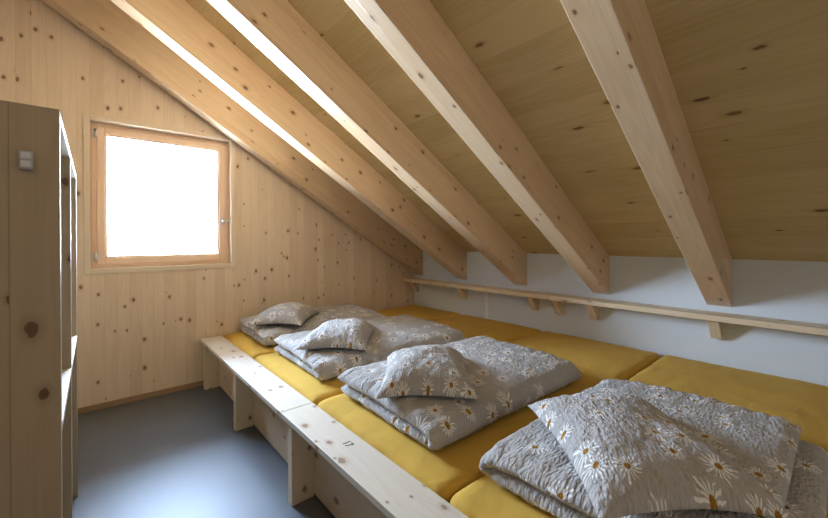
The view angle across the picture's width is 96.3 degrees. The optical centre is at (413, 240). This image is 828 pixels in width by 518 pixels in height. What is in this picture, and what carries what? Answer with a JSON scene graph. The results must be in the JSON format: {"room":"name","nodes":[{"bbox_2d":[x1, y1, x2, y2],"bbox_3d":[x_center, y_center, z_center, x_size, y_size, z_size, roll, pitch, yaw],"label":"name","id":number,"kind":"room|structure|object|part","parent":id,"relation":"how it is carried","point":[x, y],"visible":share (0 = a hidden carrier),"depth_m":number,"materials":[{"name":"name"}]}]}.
{"room":"attic dormitory","nodes":[
{"label":"attic dormitory","id":0,"kind":"room"},
{"bbox_2d":[72,385,334,517],"bbox_3d":[-0.165,1.287,1.601,4.636,0.080,5.040,0,0,-41],"label":"floor","id":1,"kind":"structure","parent":0,"point":[180,454],"depth_m":2.05,"materials":[{"name":"grey"}]},
{"bbox_2d":[0,100,77,517],"bbox_3d":[-1.484,0.464,1.197,0.558,1.578,1.204,0,0,-41],"label":"cabinet","id":2,"kind":"object","parent":1,"relation":"on","point":[39,408],"visible":1,"depth_m":0.90,"materials":[{"name":"brown wood"}]},
{"bbox_2d":[18,150,33,169],"bbox_3d":[-0.918,-0.190,0.878,0.024,0.044,0.020,0,0,-41],"label":"wall switch","id":3,"kind":"object","parent":2,"relation":"attached to","point":[25,158],"visible":1,"depth_m":0.87,"materials":[{"name":"grey plastic"}]},
{"bbox_2d":[62,368,70,428],"bbox_3d":[-1.280,0.476,0.970,0.546,0.023,0.546,0,0,-41],"label":"shelf","id":4,"kind":"object","parent":2,"relation":"attached to","point":[66,372],"depth_m":1.18,"materials":[{"name":"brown wood"}]},
{"bbox_3d":[-1.871,0.465,1.643,0.558,1.578,0.024,0,0,-41],"label":"panel","id":5,"kind":"part","parent":2,"relation":"part of","materials":[{"name":"brown wood"}]},
{"bbox_2d":[72,336,76,366],"bbox_3d":[-1.666,0.477,1.416,0.546,0.023,0.586,0,0,-41],"label":"shelf","id":6,"kind":"object","parent":2,"relation":"attached to","point":[74,338],"depth_m":1.65,"materials":[{"name":"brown wood"}]},
{"bbox_2d":[200,336,311,462],"bbox_3d":[-0.321,1.039,3.293,2.436,0.410,1.806,0,0,-41],"label":"platform","id":7,"kind":"object","parent":1,"relation":"on","point":[259,396],"visible":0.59,"depth_m":2.43,"materials":[{"name":"brown wood"}]},
{"bbox_3d":[-1.724,1.058,3.153,0.112,0.383,0.045,0,0,-41],"label":"leg","id":8,"kind":"part","parent":7,"relation":"part of","materials":[{"name":"brown wood"}]},
{"bbox_3d":[-1.141,1.058,2.480,0.112,0.383,0.045,0,0,-41],"label":"leg","id":9,"kind":"part","parent":7,"relation":"part of","materials":[{"name":"brown wood"}]},
{"bbox_3d":[-1.142,1.051,2.583,0.022,0.371,1.806,0,0,-41],"label":"panel","id":10,"kind":"part","parent":7,"relation":"part of","materials":[{"name":"brown wood"}]},
{"bbox_2d":[224,305,460,359],"bbox_3d":[-0.576,0.874,3.719,2.278,0.141,0.826,0,0,-41],"label":"mattress","id":11,"kind":"object","parent":7,"relation":"on","point":[244,342],"visible":0.26,"depth_m":3.88,"materials":[{"name":"yellow fabric"}]},
{"bbox_2d":[239,303,385,345],"bbox_3d":[-0.902,0.740,3.431,1.196,0.144,0.730,0,0,-41],"label":"duvet","id":12,"kind":"object","parent":11,"relation":"on","point":[265,334],"visible":0.56,"depth_m":3.20,"materials":[{"name":"grey fabric"}]},
{"bbox_2d":[248,302,319,324],"bbox_3d":[-1.097,0.613,3.203,0.430,0.121,0.560,0,0,1],"label":"pillow","id":13,"kind":"object","parent":12,"relation":"on","point":[296,313],"visible":1,"depth_m":3.01,"materials":[{"name":"grey fabric"}]},
{"bbox_2d":[255,315,540,405],"bbox_3d":[0.018,0.872,3.033,2.276,0.143,0.987,0,0,-41],"label":"mattress","id":14,"kind":"object","parent":7,"relation":"on","point":[288,371],"visible":0.32,"depth_m":2.56,"materials":[{"name":"yellow fabric"}]},
{"bbox_2d":[274,314,465,380],"bbox_3d":[-0.302,0.736,2.774,1.262,0.150,0.790,0,0,-41],"label":"duvet","id":15,"kind":"object","parent":14,"relation":"on","point":[392,334],"visible":0.7,"depth_m":2.52,"materials":[{"name":"grey fabric"}]},
{"bbox_2d":[295,318,376,349],"bbox_3d":[-0.505,0.617,2.551,0.440,0.120,0.570,0,0,1],"label":"pillow","id":16,"kind":"object","parent":15,"relation":"on","point":[351,333],"visible":1,"depth_m":2.35,"materials":[{"name":"grey fabric"}]},
{"bbox_2d":[281,403,468,517],"bbox_3d":[0.892,1.037,1.892,2.436,0.411,1.895,0,0,-41],"label":"platform","id":17,"kind":"object","parent":1,"relation":"on","point":[327,460],"visible":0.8,"depth_m":1.51,"materials":[{"name":"brown wood"}]},
{"bbox_3d":[-0.545,1.057,1.792,0.112,0.383,0.045,0,0,-41],"label":"leg","id":18,"kind":"part","parent":17,"relation":"part of","materials":[{"name":"brown wood"}]},
{"bbox_3d":[0.071,1.050,1.182,0.022,0.371,1.895,0,0,-41],"label":"panel","id":19,"kind":"part","parent":17,"relation":"part of","materials":[{"name":"brown wood"}]},
{"bbox_2d":[318,331,659,502],"bbox_3d":[0.646,0.872,2.306,2.278,0.143,0.937,0,0,-41],"label":"mattress","id":20,"kind":"object","parent":17,"relation":"on","point":[446,471],"visible":0.38,"depth_m":1.67,"materials":[{"name":"yellow fabric"}]},
{"bbox_2d":[337,336,581,449],"bbox_3d":[0.290,0.735,2.028,1.194,0.152,0.772,0,0,-41],"label":"duvet","id":21,"kind":"object","parent":20,"relation":"on","point":[505,377],"visible":0.75,"depth_m":1.76,"materials":[{"name":"grey fabric"}]},
{"bbox_2d":[375,344,478,399],"bbox_3d":[0.060,0.606,1.837,0.440,0.138,0.560,0,0,1],"label":"pillow","id":22,"kind":"object","parent":21,"relation":"on","point":[437,369],"visible":1,"depth_m":1.64,"materials":[{"name":"grey fabric"}]},
{"bbox_2d":[450,355,827,517],"bbox_3d":[1.263,0.870,1.596,2.276,0.144,0.941,0,0,-41],"label":"mattress","id":23,"kind":"object","parent":17,"relation":"on","point":[804,404],"visible":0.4,"depth_m":1.89,"materials":[{"name":"yellow fabric"}]},
{"bbox_2d":[479,379,827,517],"bbox_3d":[0.862,0.734,1.314,1.064,0.152,0.799,0,0,-41],"label":"duvet","id":24,"kind":"object","parent":23,"relation":"on","point":[530,462],"visible":0.48,"depth_m":1.19,"materials":[{"name":"grey fabric"}]},
{"bbox_2d":[527,393,793,517],"bbox_3d":[0.671,0.597,1.162,0.460,0.123,0.600,0,0,1],"label":"pillow","id":25,"kind":"object","parent":24,"relation":"on","point":[629,457],"visible":1,"depth_m":0.97,"materials":[{"name":"grey fabric"}]},
{"bbox_2d":[0,0,413,407],"bbox_3d":[-1.750,-0.676,3.420,4.436,3.850,0.220,0,0,-41],"label":"wall","id":26,"kind":"structure","parent":0,"point":[138,333],"depth_m":3.02,"materials":[{"name":"brown wood"}]},
{"bbox_2d":[78,381,202,413],"bbox_3d":[-2.387,1.232,2.711,1.730,0.042,0.014,0,0,-41],"label":"baseboard","id":27,"kind":"structure","parent":26,"relation":"attached to","point":[99,406],"depth_m":2.90,"materials":[{"name":"brown wood"}]},
{"bbox_2d":[83,112,235,274],"bbox_3d":[-2.058,-0.346,3.087,1.032,1.182,0.140,0,0,-41],"label":"window","id":28,"kind":"structure","parent":26,"relation":"in","point":[96,128],"depth_m":2.98,"materials":[{"name":"brown wood"}]},
{"bbox_2d":[185,0,827,261],"bbox_3d":[-0.156,-1.261,1.613,4.686,2.967,5.040,0,0,-41],"label":"ceiling","id":29,"kind":"structure","parent":0,"point":[749,78],"depth_m":1.83,"materials":[{"name":"brown wood"}]},
{"bbox_2d":[41,0,422,274],"bbox_3d":[-1.614,-1.078,3.260,4.436,3.043,0.135,0,0,-41],"label":"rafter","id":30,"kind":"object","parent":29,"relation":"attached to","point":[103,21],"visible":1,"depth_m":3.17,"materials":[{"name":"brown wood"}]},
{"bbox_2d":[110,0,466,279],"bbox_3d":[-1.137,-1.078,2.709,4.436,3.043,0.135,0,0,-41],"label":"rafter","id":31,"kind":"object","parent":29,"relation":"attached to","point":[175,23],"visible":1,"depth_m":2.78,"materials":[{"name":"brown wood"}]},
{"bbox_2d":[206,0,526,285],"bbox_3d":[-0.646,-1.079,2.141,4.436,3.043,0.135,0,0,-41],"label":"rafter","id":32,"kind":"object","parent":29,"relation":"attached to","point":[274,27],"visible":1,"depth_m":2.36,"materials":[{"name":"brown wood"}]},
{"bbox_2d":[344,0,609,293],"bbox_3d":[-0.153,-1.079,1.573,4.436,3.043,0.135,0,0,-41],"label":"rafter","id":33,"kind":"object","parent":29,"relation":"attached to","point":[413,32],"visible":1,"depth_m":1.94,"materials":[{"name":"brown wood"}]},
{"bbox_2d":[560,0,731,306],"bbox_3d":[0.341,-1.080,1.002,4.436,3.043,0.135,0,0,-41],"label":"rafter","id":34,"kind":"object","parent":29,"relation":"attached to","point":[619,40],"visible":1,"depth_m":1.52,"materials":[{"name":"brown wood"}]},
{"bbox_2d":[414,251,827,385],"bbox_3d":[1.566,0.679,3.101,0.150,1.117,5.040,0,0,-41],"label":"wall","id":35,"kind":"structure","parent":0,"point":[786,290],"depth_m":2.67,"materials":[{"name":"white paint"}]},
{"bbox_2d":[404,278,556,309],"bbox_3d":[0.585,0.561,3.991,0.168,0.172,1.970,0,0,-41],"label":"wall shelf","id":36,"kind":"object","parent":35,"relation":"attached to","point":[533,297],"visible":0.94,"depth_m":3.76,"materials":[{"name":"brown wood"}]},
{"bbox_2d":[485,292,487,318],"bbox_3d":[0.765,0.727,3.909,0.004,0.425,0.040,0,0,-41],"label":"trim","id":37,"kind":"structure","parent":35,"relation":"attached to","point":[486,293],"depth_m":3.91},
{"bbox_2d":[550,294,827,338],"bbox_3d":[2.127,0.559,2.210,0.168,0.172,2.758,0,0,-41],"label":"wall shelf","id":38,"kind":"object","parent":35,"relation":"attached to","point":[715,320],"visible":1,"depth_m":2.44,"materials":[{"name":"brown wood"}]}
]}

